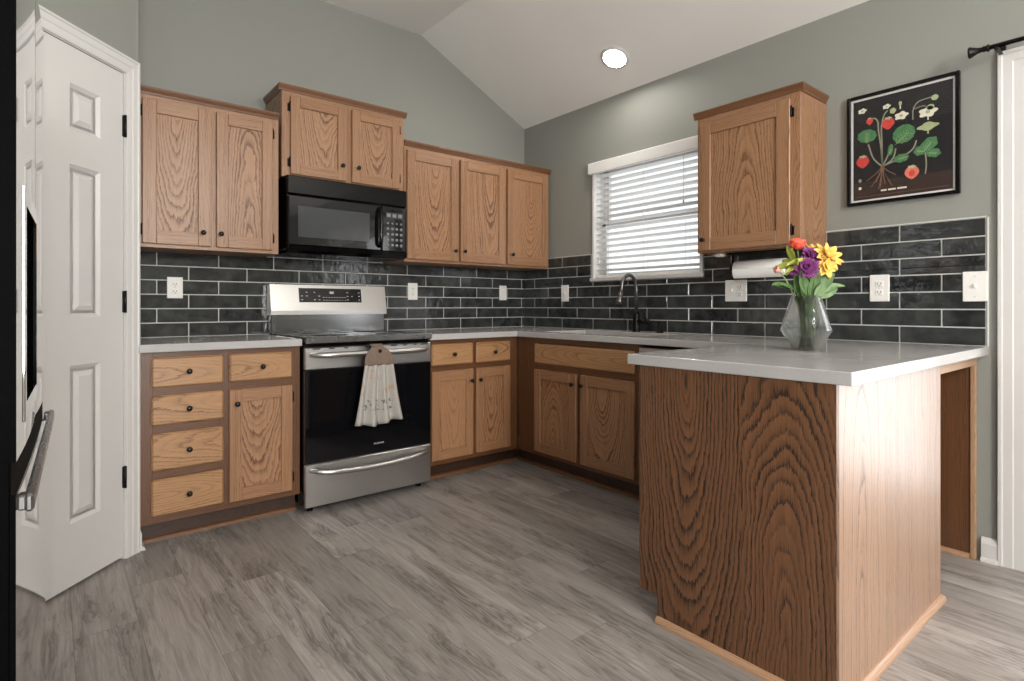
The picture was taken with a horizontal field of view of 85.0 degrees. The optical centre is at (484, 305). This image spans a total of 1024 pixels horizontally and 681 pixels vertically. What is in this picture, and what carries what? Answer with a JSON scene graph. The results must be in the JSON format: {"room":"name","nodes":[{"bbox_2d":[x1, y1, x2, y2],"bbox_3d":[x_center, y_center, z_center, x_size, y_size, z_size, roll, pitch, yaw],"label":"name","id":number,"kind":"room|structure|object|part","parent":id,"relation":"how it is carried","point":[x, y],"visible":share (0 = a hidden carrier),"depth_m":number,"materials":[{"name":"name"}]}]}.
{"room":"kitchen","nodes":[
{"label":"kitchen","id":0,"kind":"room"},
{"bbox_2d":[38,0,137,61],"bbox_3d":[-1.851,-0.462,2.043,0.561,3.097,1.797,0,0,9],"label":"wall","id":1,"kind":"structure","parent":0,"point":[114,23],"depth_m":2.30,"materials":[{"name":"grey paint"}]},
{"bbox_2d":[43,31,126,600],"bbox_3d":[-1.574,0.040,2.071,0.103,2.069,0.666,0,0,7],"label":"door","id":2,"kind":"structure","parent":1,"relation":"in","point":[86,475],"depth_m":2.19,"materials":[{"name":"white paint"}]},
{"bbox_2d":[39,5,139,558],"bbox_3d":[-1.635,0.007,2.074,0.129,2.158,0.811,0,0,7],"label":"trim","id":3,"kind":"structure","parent":1,"relation":"attached to","point":[53,24],"depth_m":2.41,"materials":[{"name":"white paint"}]},
{"bbox_2d":[140,530,144,550],"bbox_3d":[-1.542,1.036,2.503,0.030,0.100,0.073,0,0,-38],"label":"baseboard","id":4,"kind":"structure","parent":1,"relation":"attached to","point":[142,547],"depth_m":2.47,"materials":[{"name":"white paint"}]},
{"bbox_2d":[138,0,523,435],"bbox_3d":[-1.381,-0.457,3.453,4.250,3.087,0.120,0,0,-38],"label":"wall","id":5,"kind":"structure","parent":0,"point":[230,51],"depth_m":3.60,"materials":[{"name":"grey paint"}]},
{"bbox_2d":[140,84,278,257],"bbox_3d":[-1.525,-0.688,3.042,0.707,0.793,0.353,0,0,-38],"label":"upper cabinet","id":6,"kind":"object","parent":5,"relation":"attached to","point":[209,167],"visible":0.92,"depth_m":2.91,"materials":[{"name":"brown wood"}]},
{"bbox_3d":[-1.561,-0.668,2.839,0.310,0.715,0.019,0,0,-38],"label":"door","id":7,"kind":"part","parent":6,"relation":"part of","materials":[{"name":"brown wood"}]},
{"bbox_3d":[-1.564,-0.668,2.842,0.194,0.591,0.007,0,0,-38],"label":"door panel","id":8,"kind":"part","parent":6,"relation":"part of","materials":[{"name":"brown wood"}]},
{"bbox_3d":[-1.440,-1.067,2.934,0.707,0.036,0.018,0,0,-38],"label":"crown molding","id":9,"kind":"part","parent":6,"relation":"part of","materials":[{"name":"brown wood"}]},
{"bbox_3d":[-1.304,-0.668,3.039,0.290,0.715,0.019,0,0,-38],"label":"door","id":10,"kind":"part","parent":6,"relation":"part of","materials":[{"name":"brown wood"}]},
{"bbox_3d":[-1.306,-0.668,3.042,0.182,0.599,0.007,0,0,-38],"label":"door panel","id":11,"kind":"part","parent":6,"relation":"part of","materials":[{"name":"brown wood"}]},
{"bbox_2d":[140,252,524,337],"bbox_3d":[-0.786,-0.064,3.829,2.844,0.477,0.010,0,0,-38],"label":"tile backsplash","id":12,"kind":"structure","parent":5,"relation":"attached to","point":[223,295],"depth_m":3.49,"materials":[{"name":"tile"}]},
{"bbox_2d":[167,277,182,297],"bbox_3d":[-1.717,-0.101,3.096,0.078,0.118,0.009,0,0,-38],"label":"wall outlet","id":13,"kind":"object","parent":12,"relation":"attached to","point":[174,284],"visible":1,"depth_m":3.09,"materials":[{"name":"white plastic"}]},
{"bbox_2d":[172,281,177,293],"bbox_3d":[-1.716,-0.101,3.094,0.032,0.068,0.004,0,0,-38],"label":"receptacle","id":14,"kind":"object","parent":13,"relation":"attached to","point":[174,283],"depth_m":3.09,"materials":[{"name":"white plastic"}]},
{"bbox_2d":[408,283,416,299],"bbox_3d":[-0.518,-0.103,4.026,0.079,0.120,0.009,0,0,-38],"label":"wall outlet","id":15,"kind":"object","parent":12,"relation":"attached to","point":[412,287],"visible":1,"depth_m":4.02,"materials":[{"name":"white plastic"}]},
{"bbox_2d":[411,287,414,295],"bbox_3d":[-0.517,-0.103,4.024,0.032,0.068,0.004,0,0,-38],"label":"receptacle","id":16,"kind":"object","parent":15,"relation":"attached to","point":[412,288],"depth_m":4.02,"materials":[{"name":"white plastic"}]},
{"bbox_2d":[499,286,506,299],"bbox_3d":[0.152,-0.104,4.541,0.076,0.118,0.016,0,0,-38],"label":"light switch","id":17,"kind":"object","parent":12,"relation":"attached to","point":[502,289],"visible":1,"depth_m":4.54,"materials":[{"name":"white plastic"}]},
{"bbox_2d":[263,82,406,190],"bbox_3d":[-0.920,-1.000,3.511,0.822,0.523,0.353,0,0,-38],"label":"upper cabinet","id":18,"kind":"object","parent":5,"relation":"attached to","point":[323,138],"visible":0.91,"depth_m":3.36,"materials":[{"name":"brown wood"}]},
{"bbox_3d":[-0.977,-0.979,3.292,0.337,0.446,0.019,0,0,-38],"label":"door","id":19,"kind":"part","parent":18,"relation":"part of","materials":[{"name":"brown wood"}]},
{"bbox_3d":[-0.979,-0.979,3.296,0.235,0.336,0.007,0,0,-38],"label":"door panel","id":20,"kind":"part","parent":18,"relation":"part of","materials":[{"name":"brown wood"}]},
{"bbox_3d":[-0.925,-1.244,3.517,0.822,0.036,0.308,0,0,-38],"label":"crown molding","id":21,"kind":"part","parent":18,"relation":"part of","materials":[{"name":"brown wood"}]},
{"bbox_2d":[271,174,406,261],"bbox_3d":[-0.895,-0.517,3.469,0.762,0.437,0.422,0,0,-38],"label":"microwave","id":22,"kind":"object","parent":18,"relation":"attached to","point":[318,218],"visible":0.99,"depth_m":3.30,"materials":[{"name":"black metal"}]},
{"bbox_3d":[-0.873,-0.481,3.291,0.575,0.285,0.026,0,0,-38],"label":"door","id":23,"kind":"part","parent":22,"relation":"part of","materials":[{"name":"black glass"}]},
{"bbox_3d":[-0.640,-0.483,3.430,0.025,0.251,0.048,0,0,-38],"label":"handle","id":24,"kind":"part","parent":22,"relation":"part of","materials":[{"name":"black plastic"}]},
{"bbox_3d":[-0.573,-0.481,3.525,0.180,0.285,0.024,0,0,-38],"label":"control panel","id":25,"kind":"part","parent":22,"relation":"part of","materials":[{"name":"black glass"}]},
{"bbox_3d":[-0.684,-0.979,3.520,0.329,0.446,0.019,0,0,-38],"label":"door","id":26,"kind":"part","parent":18,"relation":"part of","materials":[{"name":"brown wood"}]},
{"bbox_3d":[-0.686,-0.979,3.523,0.227,0.336,0.007,0,0,-38],"label":"door panel","id":27,"kind":"part","parent":18,"relation":"part of","materials":[{"name":"brown wood"}]},
{"bbox_2d":[383,139,550,270],"bbox_3d":[-0.082,-0.688,4.161,1.331,0.793,0.353,0,0,-38],"label":"upper cabinet","id":28,"kind":"object","parent":5,"relation":"attached to","point":[465,209],"visible":0.98,"depth_m":3.99,"materials":[{"name":"brown wood"}]},
{"bbox_3d":[-0.349,-0.666,3.780,0.407,0.714,0.019,0,0,-38],"label":"door","id":29,"kind":"part","parent":28,"relation":"part of","materials":[{"name":"brown wood"}]},
{"bbox_3d":[-0.351,-0.666,3.783,0.295,0.594,0.007,0,0,-38],"label":"door panel","id":30,"kind":"part","parent":28,"relation":"part of","materials":[{"name":"brown wood"}]},
{"bbox_3d":[-0.086,-1.067,4.167,1.331,0.036,0.308,0,0,-38],"label":"crown molding","id":31,"kind":"part","parent":28,"relation":"part of","materials":[{"name":"brown wood"}]},
{"bbox_3d":[-0.011,-0.666,4.042,0.408,0.714,0.019,0,0,-38],"label":"door","id":32,"kind":"part","parent":28,"relation":"part of","materials":[{"name":"brown wood"}]},
{"bbox_3d":[-0.013,-0.666,4.045,0.296,0.594,0.007,0,0,-38],"label":"door panel","id":33,"kind":"part","parent":28,"relation":"part of","materials":[{"name":"brown wood"}]},
{"bbox_3d":[0.334,-0.666,4.309,0.417,0.714,0.019,0,0,-38],"label":"door","id":34,"kind":"part","parent":28,"relation":"part of","materials":[{"name":"brown wood"}]},
{"bbox_3d":[0.332,-0.666,4.312,0.305,0.594,0.007,0,0,-38],"label":"door panel","id":35,"kind":"part","parent":28,"relation":"part of","materials":[{"name":"brown wood"}]},
{"bbox_2d":[45,436,1023,680],"bbox_3d":[0.840,1.137,0.670,4.750,0.100,7.600,0,0,-38],"label":"floor","id":36,"kind":"structure","parent":0,"point":[517,570],"depth_m":2.03,"materials":[{"name":"grey wood"}]},
{"bbox_2d":[0,0,53,680],"bbox_3d":[-1.289,0.199,0.984,0.817,1.775,0.906,0,0,-36],"label":"refrigerator","id":37,"kind":"object","parent":36,"relation":"on","point":[25,434],"visible":1,"depth_m":0.91,"materials":[{"name":"black metal"}]},
{"bbox_3d":[-0.875,-0.226,1.003,0.070,0.926,0.452,0,0,-36],"label":"door","id":38,"kind":"part","parent":37,"relation":"part of","materials":[{"name":"metal"}]},
{"bbox_3d":[-1.009,0.626,1.187,0.070,0.790,0.906,0,0,-36],"label":"freezer drawer","id":39,"kind":"part","parent":37,"relation":"part of","materials":[{"name":"metal"}]},
{"bbox_2d":[140,346,299,543],"bbox_3d":[-1.423,0.648,2.922,0.723,0.876,0.648,0,0,-38],"label":"base cabinet","id":40,"kind":"object","parent":36,"relation":"on","point":[220,429],"visible":0.91,"depth_m":2.67,"materials":[{"name":"brown wood"}]},
{"bbox_3d":[-1.377,0.868,2.596,0.301,0.166,0.019,0,0,-38],"label":"drawer","id":41,"kind":"part","parent":40,"relation":"part of","materials":[{"name":"brown wood"}]},
{"bbox_3d":[-1.377,0.663,2.596,0.301,0.169,0.019,0,0,-38],"label":"drawer","id":42,"kind":"part","parent":40,"relation":"part of","materials":[{"name":"brown wood"}]},
{"bbox_3d":[-1.377,0.474,2.596,0.301,0.135,0.019,0,0,-38],"label":"drawer","id":43,"kind":"part","parent":40,"relation":"part of","materials":[{"name":"brown wood"}]},
{"bbox_3d":[-1.377,0.302,2.596,0.301,0.136,0.019,0,0,-38],"label":"drawer","id":44,"kind":"part","parent":40,"relation":"part of","materials":[{"name":"brown wood"}]},
{"bbox_2d":[139,334,301,352],"bbox_3d":[-1.426,0.191,2.924,0.726,0.036,0.636,0,0,-38],"label":"countertop","id":45,"kind":"structure","parent":40,"relation":"on","point":[190,343],"depth_m":2.74,"materials":[{"name":"stone"}]},
{"bbox_3d":[-1.118,0.302,2.797,0.304,0.136,0.019,0,0,-38],"label":"drawer","id":46,"kind":"part","parent":40,"relation":"part of","materials":[{"name":"brown wood"}]},
{"bbox_3d":[-1.118,0.680,2.797,0.304,0.545,0.019,0,0,-38],"label":"door","id":47,"kind":"part","parent":40,"relation":"part of","materials":[{"name":"brown wood"}]},
{"bbox_3d":[-1.120,0.680,2.801,0.198,0.431,0.007,0,0,-38],"label":"door panel","id":48,"kind":"part","parent":40,"relation":"part of","materials":[{"name":"brown wood"}]},
{"bbox_2d":[266,284,431,510],"bbox_3d":[-0.804,0.478,3.348,0.769,1.217,0.724,0,0,-38],"label":"range","id":49,"kind":"object","parent":36,"relation":"on","point":[340,460],"visible":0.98,"depth_m":3.15,"materials":[{"name":"silver metal"}]},
{"bbox_3d":[-0.998,-0.038,3.598,0.767,0.185,0.090,0,0,-38],"label":"control panel","id":50,"kind":"part","parent":49,"relation":"part of","materials":[{"name":"silver metal"}]},
{"bbox_2d":[270,330,431,343],"bbox_3d":[-0.802,0.180,3.347,0.769,0.034,0.607,0,0,-38],"label":"cooktop","id":51,"kind":"object","parent":49,"relation":"in","point":[307,336],"depth_m":3.20,"materials":[{"name":"black glass"}]},
{"bbox_3d":[-0.633,0.940,3.128,0.763,0.223,0.026,0,0,-38],"label":"warming drawer","id":52,"kind":"part","parent":49,"relation":"part of","materials":[{"name":"silver metal"}]},
{"bbox_3d":[-0.633,0.277,3.128,0.763,0.116,0.026,0,0,-38],"label":"oven door","id":53,"kind":"part","parent":49,"relation":"part of","materials":[{"name":"silver metal"}]},
{"bbox_3d":[-0.633,0.580,3.128,0.763,0.490,0.026,0,0,-38],"label":"door glass","id":54,"kind":"part","parent":49,"relation":"part of","materials":[{"name":"black glass"}]},
{"bbox_3d":[-0.605,0.871,3.091,0.724,0.048,0.074,0,0,-38],"label":"handle","id":55,"kind":"part","parent":49,"relation":"part of","materials":[{"name":"silver metal"}]},
{"bbox_3d":[-0.605,0.257,3.091,0.724,0.029,0.074,0,0,-38],"label":"handle","id":56,"kind":"part","parent":49,"relation":"part of","materials":[{"name":"silver metal"}]},
{"bbox_2d":[355,343,402,426],"bbox_3d":[-0.589,0.432,3.072,0.294,0.445,0.086,0,0,-38],"label":"dish towel","id":57,"kind":"object","parent":49,"relation":"hanging from","point":[379,403],"visible":1,"depth_m":3.06,"materials":[{"name":"white fabric"}]},
{"bbox_2d":[428,336,517,479],"bbox_3d":[-0.203,0.648,3.868,0.808,0.876,0.648,0,0,-38],"label":"base cabinet","id":58,"kind":"object","parent":36,"relation":"on","point":[473,382],"visible":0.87,"depth_m":3.61,"materials":[{"name":"brown wood"}]},
{"bbox_3d":[-0.202,0.303,3.508,0.314,0.134,0.019,0,0,-38],"label":"drawer","id":59,"kind":"part","parent":58,"relation":"part of","materials":[{"name":"brown wood"}]},
{"bbox_3d":[-0.202,0.678,3.508,0.314,0.548,0.019,0,0,-38],"label":"door","id":60,"kind":"part","parent":58,"relation":"part of","materials":[{"name":"brown wood"}]},
{"bbox_3d":[-0.204,0.678,3.511,0.208,0.434,0.007,0,0,-38],"label":"door panel","id":61,"kind":"part","parent":58,"relation":"part of","materials":[{"name":"brown wood"}]},
{"bbox_3d":[0.057,0.303,3.708,0.290,0.134,0.019,0,0,-38],"label":"drawer","id":62,"kind":"part","parent":58,"relation":"part of","materials":[{"name":"brown wood"}]},
{"bbox_3d":[0.057,0.678,3.708,0.290,0.548,0.019,0,0,-38],"label":"door","id":63,"kind":"part","parent":58,"relation":"part of","materials":[{"name":"brown wood"}]},
{"bbox_3d":[0.054,0.678,3.711,0.184,0.434,0.007,0,0,-38],"label":"door panel","id":64,"kind":"part","parent":58,"relation":"part of","materials":[{"name":"brown wood"}]},
{"bbox_2d":[518,337,646,499],"bbox_3d":[0.731,0.648,3.648,0.643,0.876,1.090,0,0,-38],"label":"base cabinet","id":65,"kind":"object","parent":36,"relation":"on","point":[578,407],"visible":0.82,"depth_m":3.38,"materials":[{"name":"brown wood"}]},
{"bbox_3d":[0.451,0.688,3.553,0.007,0.424,0.268,0,0,-38],"label":"door panel","id":66,"kind":"part","parent":65,"relation":"part of","materials":[{"name":"brown wood"}]},
{"bbox_3d":[0.447,0.688,3.551,0.019,0.538,0.374,0,0,-38],"label":"door","id":67,"kind":"part","parent":65,"relation":"part of","materials":[{"name":"brown wood"}]},
{"bbox_3d":[0.578,0.314,3.382,0.019,0.130,0.801,0,0,-38],"label":"drawer","id":68,"kind":"part","parent":65,"relation":"part of","materials":[{"name":"brown wood"}]},
{"bbox_3d":[0.706,0.688,3.224,0.007,0.424,0.288,0,0,-38],"label":"door panel","id":69,"kind":"part","parent":65,"relation":"part of","materials":[{"name":"brown wood"}]},
{"bbox_3d":[0.703,0.688,3.221,0.019,0.538,0.394,0,0,-38],"label":"door","id":70,"kind":"part","parent":65,"relation":"part of","materials":[{"name":"brown wood"}]},
{"bbox_2d":[639,345,690,352],"bbox_3d":[1.255,0.650,2.982,0.600,0.864,0.590,0,0,-38],"label":"dishwasher","id":71,"kind":"object","parent":36,"relation":"on","point":[649,348],"visible":0.05,"depth_m":2.96,"materials":[{"name":"black"}]},
{"bbox_3d":[1.029,0.268,2.808,0.030,0.087,0.590,0,0,-38],"label":"control panel","id":72,"kind":"part","parent":71,"relation":"part of","materials":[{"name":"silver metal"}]},
{"bbox_2d":[639,358,976,680],"bbox_3d":[1.323,0.648,2.191,1.514,0.876,0.677,0,0,-38],"label":"base cabinet","id":73,"kind":"object","parent":36,"relation":"on","point":[790,530],"visible":0.88,"depth_m":1.72,"materials":[{"name":"brown wood"}]},
{"bbox_2d":[393,326,988,385],"bbox_3d":[0.641,0.191,3.067,1.500,0.036,2.944,0,0,-38],"label":"countertop","id":74,"kind":"structure","parent":73,"relation":"on","point":[837,362],"depth_m":2.06,"materials":[{"name":"stone"}]},
{"bbox_2d":[551,344,634,351],"bbox_3d":[0.789,0.288,3.567,0.450,0.157,0.800,0,0,-38],"label":"sink","id":75,"kind":"object","parent":74,"relation":"in","point":[551,344],"visible":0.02,"depth_m":3.39,"materials":[{"name":"silver metal"}]},
{"bbox_2d":[616,273,649,331],"bbox_3d":[0.961,-0.021,3.623,0.225,0.386,0.127,0,0,-38],"label":"faucet","id":76,"kind":"object","parent":74,"relation":"on","point":[636,316],"visible":0.94,"depth_m":3.68,"materials":[{"name":"black metal"}]},
{"bbox_3d":[1.041,0.070,3.658,0.036,0.100,0.083,0,0,-38],"label":"handle","id":77,"kind":"part","parent":76,"relation":"part of","materials":[{"name":"black metal"}]},
{"bbox_2d":[646,320,663,332],"bbox_3d":[1.087,0.133,3.570,0.108,0.080,0.047,0,0,18],"label":"soap dispenser","id":78,"kind":"object","parent":74,"relation":"on","point":[659,328],"visible":0.99,"depth_m":3.55,"materials":[{"name":"black metal"}]},
{"bbox_2d":[780,295,832,350],"bbox_3d":[1.254,0.066,2.180,0.179,0.212,0.179,0,0,-38],"label":"vase","id":79,"kind":"object","parent":74,"relation":"on","point":[806,325],"visible":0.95,"depth_m":2.12,"materials":[{"name":"clear glass"}]},
{"bbox_2d":[773,265,799,297],"bbox_3d":[1.180,0.001,2.148,0.129,0.317,0.052,0,0,-5],"label":"alstroemeria","id":80,"kind":"object","parent":79,"relation":"in","point":[776,269],"visible":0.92,"depth_m":2.16,"materials":[{"name":"pink plant"}]},
{"bbox_3d":[1.191,0.014,2.168,0.103,0.291,0.006,0,0,-10],"label":"stem","id":81,"kind":"part","parent":80,"relation":"part of","materials":[{"name":"green plant"}]},
{"bbox_2d":[773,246,802,275],"bbox_3d":[1.177,-0.036,2.136,0.109,0.390,0.118,0,0,11],"label":"alstroemeria","id":82,"kind":"object","parent":79,"relation":"in","point":[790,252],"visible":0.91,"depth_m":2.15,"materials":[{"name":"yellow plant"}]},
{"bbox_2d":[772,238,805,288],"bbox_3d":[1.186,-0.053,2.163,0.160,0.426,0.062,0,0,-9],"label":"rose","id":83,"kind":"object","parent":79,"relation":"in","point":[797,243],"visible":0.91,"depth_m":2.16,"materials":[{"name":"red plant"}]},
{"bbox_2d":[785,264,802,275],"bbox_3d":[1.225,-0.008,2.152,0.126,0.337,0.048,0,0,-11],"label":"chrysanthemum","id":84,"kind":"object","parent":79,"relation":"in","point":[793,272],"visible":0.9,"depth_m":2.14,"materials":[{"name":"purple plant"}]},
{"bbox_2d":[793,268,820,295],"bbox_3d":[1.252,0.002,2.164,0.091,0.316,0.123,0,0,36],"label":"greenery","id":85,"kind":"object","parent":79,"relation":"in","point":[801,284],"visible":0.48,"depth_m":2.14,"materials":[{"name":"green plant"}]},
{"bbox_3d":[1.249,0.013,2.158,0.068,0.294,0.100,0,0,39],"label":"stem","id":86,"kind":"part","parent":85,"relation":"part of","materials":[{"name":"green plant"}]},
{"bbox_2d":[794,256,819,277],"bbox_3d":[1.238,-0.016,2.139,0.092,0.351,0.076,0,0,-38],"label":"chrysanthemum","id":87,"kind":"object","parent":79,"relation":"in","point":[809,265],"visible":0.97,"depth_m":2.13,"materials":[{"name":"purple plant"}]},
{"bbox_2d":[802,246,821,280],"bbox_3d":[1.272,-0.037,2.162,0.097,0.393,0.057,0,0,-11],"label":"chrysanthemum","id":88,"kind":"object","parent":79,"relation":"in","point":[808,252],"visible":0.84,"depth_m":2.16,"materials":[{"name":"purple plant"}]},
{"bbox_2d":[814,282,837,298],"bbox_3d":[1.294,0.015,2.151,0.138,0.291,0.080,0,0,11],"label":"greenery","id":89,"kind":"object","parent":79,"relation":"in","point":[821,289],"visible":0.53,"depth_m":2.13,"materials":[{"name":"green plant"}]},
{"bbox_2d":[819,255,837,292],"bbox_3d":[1.289,-0.018,2.147,0.130,0.355,0.052,0,0,16],"label":"lily","id":90,"kind":"object","parent":79,"relation":"in","point":[823,267],"visible":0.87,"depth_m":2.14,"materials":[{"name":"yellow plant"}]},
{"bbox_2d":[813,242,844,288],"bbox_3d":[1.328,-0.043,2.161,0.133,0.405,0.083,0,0,-10],"label":"lily","id":91,"kind":"object","parent":79,"relation":"in","point":[829,252],"visible":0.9,"depth_m":2.16,"materials":[{"name":"yellow plant"}]},
{"bbox_3d":[0.750,0.648,1.739,0.018,0.876,0.630,0,0,-38],"label":"panel","id":92,"kind":"part","parent":73,"relation":"part of","materials":[{"name":"brown wood"}]},
{"bbox_3d":[1.316,0.648,1.788,0.937,0.876,0.012,0,0,-38],"label":"panel","id":93,"kind":"part","parent":73,"relation":"part of","materials":[{"name":"brown wood"}]},
{"bbox_3d":[1.720,0.648,2.473,0.541,0.876,0.560,0,0,-38],"label":"wall panel","id":94,"kind":"part","parent":73,"relation":"part of","materials":[{"name":"brown wood"}]},
{"bbox_3d":[1.932,0.670,2.612,0.036,0.832,0.560,0,0,-38],"label":"edge trim","id":95,"kind":"part","parent":73,"relation":"part of","materials":[{"name":"brown wood"}]},
{"bbox_3d":[1.898,0.233,2.243,0.541,0.044,0.019,0,0,-38],"label":"apron rail","id":96,"kind":"part","parent":73,"relation":"part of","materials":[{"name":"brown wood"}]},
{"bbox_2d":[320,0,868,128],"bbox_3d":[0.848,-1.784,0.676,4.370,0.592,7.200,0,0,-38],"label":"ceiling","id":97,"kind":"structure","parent":0,"point":[539,61],"depth_m":3.64,"materials":[{"name":"white paint"}]},
{"bbox_2d":[600,46,629,68],"bbox_3d":[0.847,-1.611,3.630,0.172,0.086,0.192,0,0,-38],"label":"recessed light","id":98,"kind":"object","parent":97,"relation":"in","point":[614,57],"visible":1,"depth_m":3.62,"materials":[{"name":"white paint"}]},
{"bbox_2d":[604,50,625,66],"bbox_3d":[0.846,-1.610,3.630,0.129,0.065,0.142,0,0,-38],"label":"diffuser","id":99,"kind":"object","parent":98,"relation":"attached to","point":[612,58],"depth_m":3.63,"materials":[{"name":"white plastic"}]},
{"bbox_2d":[524,0,1023,558],"bbox_3d":[2.498,-0.226,2.032,0.140,2.625,7.120,0,0,-38],"label":"wall","id":100,"kind":"structure","parent":0,"point":[870,46],"depth_m":2.79,"materials":[{"name":"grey paint"}]},
{"bbox_2d":[590,150,703,281],"bbox_3d":[1.112,-0.596,3.798,0.165,0.835,0.904,0,0,-38],"label":"window","id":101,"kind":"structure","parent":100,"relation":"in","point":[595,208],"depth_m":4.09,"materials":[{"name":"white paint"}]},
{"bbox_2d":[588,135,699,277],"bbox_3d":[1.071,-0.622,3.771,0.106,0.834,0.896,0,0,-38],"label":"window blind","id":102,"kind":"object","parent":101,"relation":"attached to","point":[689,144],"visible":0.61,"depth_m":3.75,"materials":[{"name":"plastic"}]},
{"bbox_3d":[0.895,-0.591,4.041,0.051,0.745,0.003,0,0,-38],"label":"ladder cord","id":103,"kind":"part","parent":102,"relation":"part of","materials":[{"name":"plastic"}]},
{"bbox_3d":[1.095,-0.214,3.784,0.046,0.020,0.836,0,0,-38],"label":"rail","id":104,"kind":"part","parent":102,"relation":"part of","materials":[{"name":"plastic"}]},
{"bbox_3d":[1.255,-0.806,3.523,0.011,0.315,0.011,0,0,-15],"label":"tilt cord","id":105,"kind":"part","parent":102,"relation":"part of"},
{"bbox_2d":[525,216,988,345],"bbox_3d":[1.239,-0.104,3.531,0.011,0.558,2.940,0,0,-38],"label":"tile backsplash","id":106,"kind":"structure","parent":100,"relation":"attached to","point":[926,262],"depth_m":2.80,"materials":[{"name":"tile"}]},
{"bbox_2d":[561,285,568,300],"bbox_3d":[0.617,-0.097,4.311,0.016,0.126,0.078,0,0,-38],"label":"light switch","id":107,"kind":"object","parent":106,"relation":"attached to","point":[564,288],"visible":1,"depth_m":4.31,"materials":[{"name":"white plastic"}]},
{"bbox_2d":[725,280,746,300],"bbox_3d":[1.453,-0.087,3.233,0.016,0.124,0.130,0,0,-38],"label":"light switch","id":108,"kind":"object","parent":106,"relation":"attached to","point":[735,290],"visible":1,"depth_m":3.23,"materials":[{"name":"white plastic"}]},
{"bbox_2d":[737,285,741,296],"bbox_3d":[1.468,-0.087,3.216,0.004,0.068,0.032,0,0,-38],"label":"receptacle","id":109,"kind":"object","parent":108,"relation":"attached to","point":[739,287],"depth_m":3.21,"materials":[{"name":"white plastic"}]},
{"bbox_2d":[870,274,889,301],"bbox_3d":[1.891,-0.085,2.674,0.009,0.128,0.081,0,0,-38],"label":"wall outlet","id":110,"kind":"object","parent":106,"relation":"attached to","point":[879,284],"visible":1,"depth_m":2.67,"materials":[{"name":"white plastic"}]},
{"bbox_2d":[875,281,882,294],"bbox_3d":[1.889,-0.085,2.672,0.004,0.068,0.032,0,0,-38],"label":"receptacle","id":111,"kind":"object","parent":110,"relation":"attached to","point":[878,284],"depth_m":2.67,"materials":[{"name":"white plastic"}]},
{"bbox_2d":[963,271,987,301],"bbox_3d":[2.103,-0.083,2.395,0.016,0.129,0.083,0,0,-38],"label":"light switch","id":112,"kind":"object","parent":106,"relation":"attached to","point":[975,284],"visible":1,"depth_m":2.40,"materials":[{"name":"white plastic"}]},
{"bbox_2d":[693,81,828,255],"bbox_3d":[1.454,-0.680,2.975,0.351,0.778,0.576,0,0,-38],"label":"upper cabinet","id":113,"kind":"object","parent":100,"relation":"attached to","point":[762,163],"visible":0.96,"depth_m":2.83,"materials":[{"name":"brown wood"}]},
{"bbox_2d":[714,254,725,256],"bbox_3d":[1.328,-0.283,3.149,0.063,0.017,0.063,0,0,-38],"label":"puck light","id":114,"kind":"object","parent":113,"relation":"attached to","point":[715,255],"visible":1,"depth_m":3.13,"materials":[{"name":"white plastic"}]},
{"bbox_3d":[1.341,-0.653,2.903,0.007,0.572,0.356,0,0,-38],"label":"door panel","id":115,"kind":"part","parent":113,"relation":"part of","materials":[{"name":"brown wood"}]},
{"bbox_3d":[1.338,-0.653,2.900,0.019,0.704,0.480,0,0,-38],"label":"door","id":116,"kind":"part","parent":113,"relation":"part of","materials":[{"name":"brown wood"}]},
{"bbox_3d":[1.458,-1.052,2.978,0.303,0.036,0.576,0,0,-38],"label":"crown molding","id":117,"kind":"part","parent":113,"relation":"part of","materials":[{"name":"brown wood"}]},
{"bbox_2d":[727,248,796,271],"bbox_3d":[1.470,-0.240,2.974,0.070,0.102,0.340,0,0,-38],"label":"paper towel holder","id":118,"kind":"object","parent":113,"relation":"attached to","point":[731,255],"visible":0.48,"depth_m":3.01,"materials":[{"name":"black metal"}]},
{"bbox_2d":[732,258,787,278],"bbox_3d":[1.469,-0.198,2.974,0.086,0.097,0.270,0,0,-38],"label":"paper towel roll","id":119,"kind":"object","parent":118,"relation":"hanging from","point":[763,267],"visible":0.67,"depth_m":2.95,"materials":[{"name":"white paper"}]},
{"bbox_2d":[847,70,960,206],"bbox_3d":[1.944,-0.760,2.610,0.024,0.537,0.438,0,0,-38],"label":"framed picture","id":120,"kind":"object","parent":100,"relation":"attached to","point":[904,141],"visible":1,"depth_m":2.60,"materials":[{"name":"black paper"}]},
{"bbox_2d":[980,536,997,565],"bbox_3d":[2.135,1.036,2.361,0.030,0.100,0.055,0,0,-38],"label":"baseboard","id":121,"kind":"structure","parent":100,"relation":"attached to","point":[988,545],"depth_m":2.36,"materials":[{"name":"white paint"}]},
{"bbox_2d":[967,36,1023,58],"bbox_3d":[2.711,-1.054,1.549,0.113,0.071,2.097,0,0,-38],"label":"curtain rod","id":122,"kind":"object","parent":100,"relation":"attached to","point":[999,47],"visible":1,"depth_m":2.30,"materials":[{"name":"black metal"}]},
{"bbox_3d":[2.686,-1.065,1.529,0.019,0.019,1.995,0,0,-38],"label":"rod","id":123,"kind":"part","parent":122,"relation":"part of","materials":[{"name":"black metal"}]},
{"bbox_2d":[997,46,1023,571],"bbox_3d":[2.815,0.013,1.607,0.159,2.148,1.976,0,0,-38],"label":"trim","id":124,"kind":"structure","parent":100,"relation":"attached to","point":[1010,65],"depth_m":2.31,"materials":[{"name":"white paint"}]}
]}

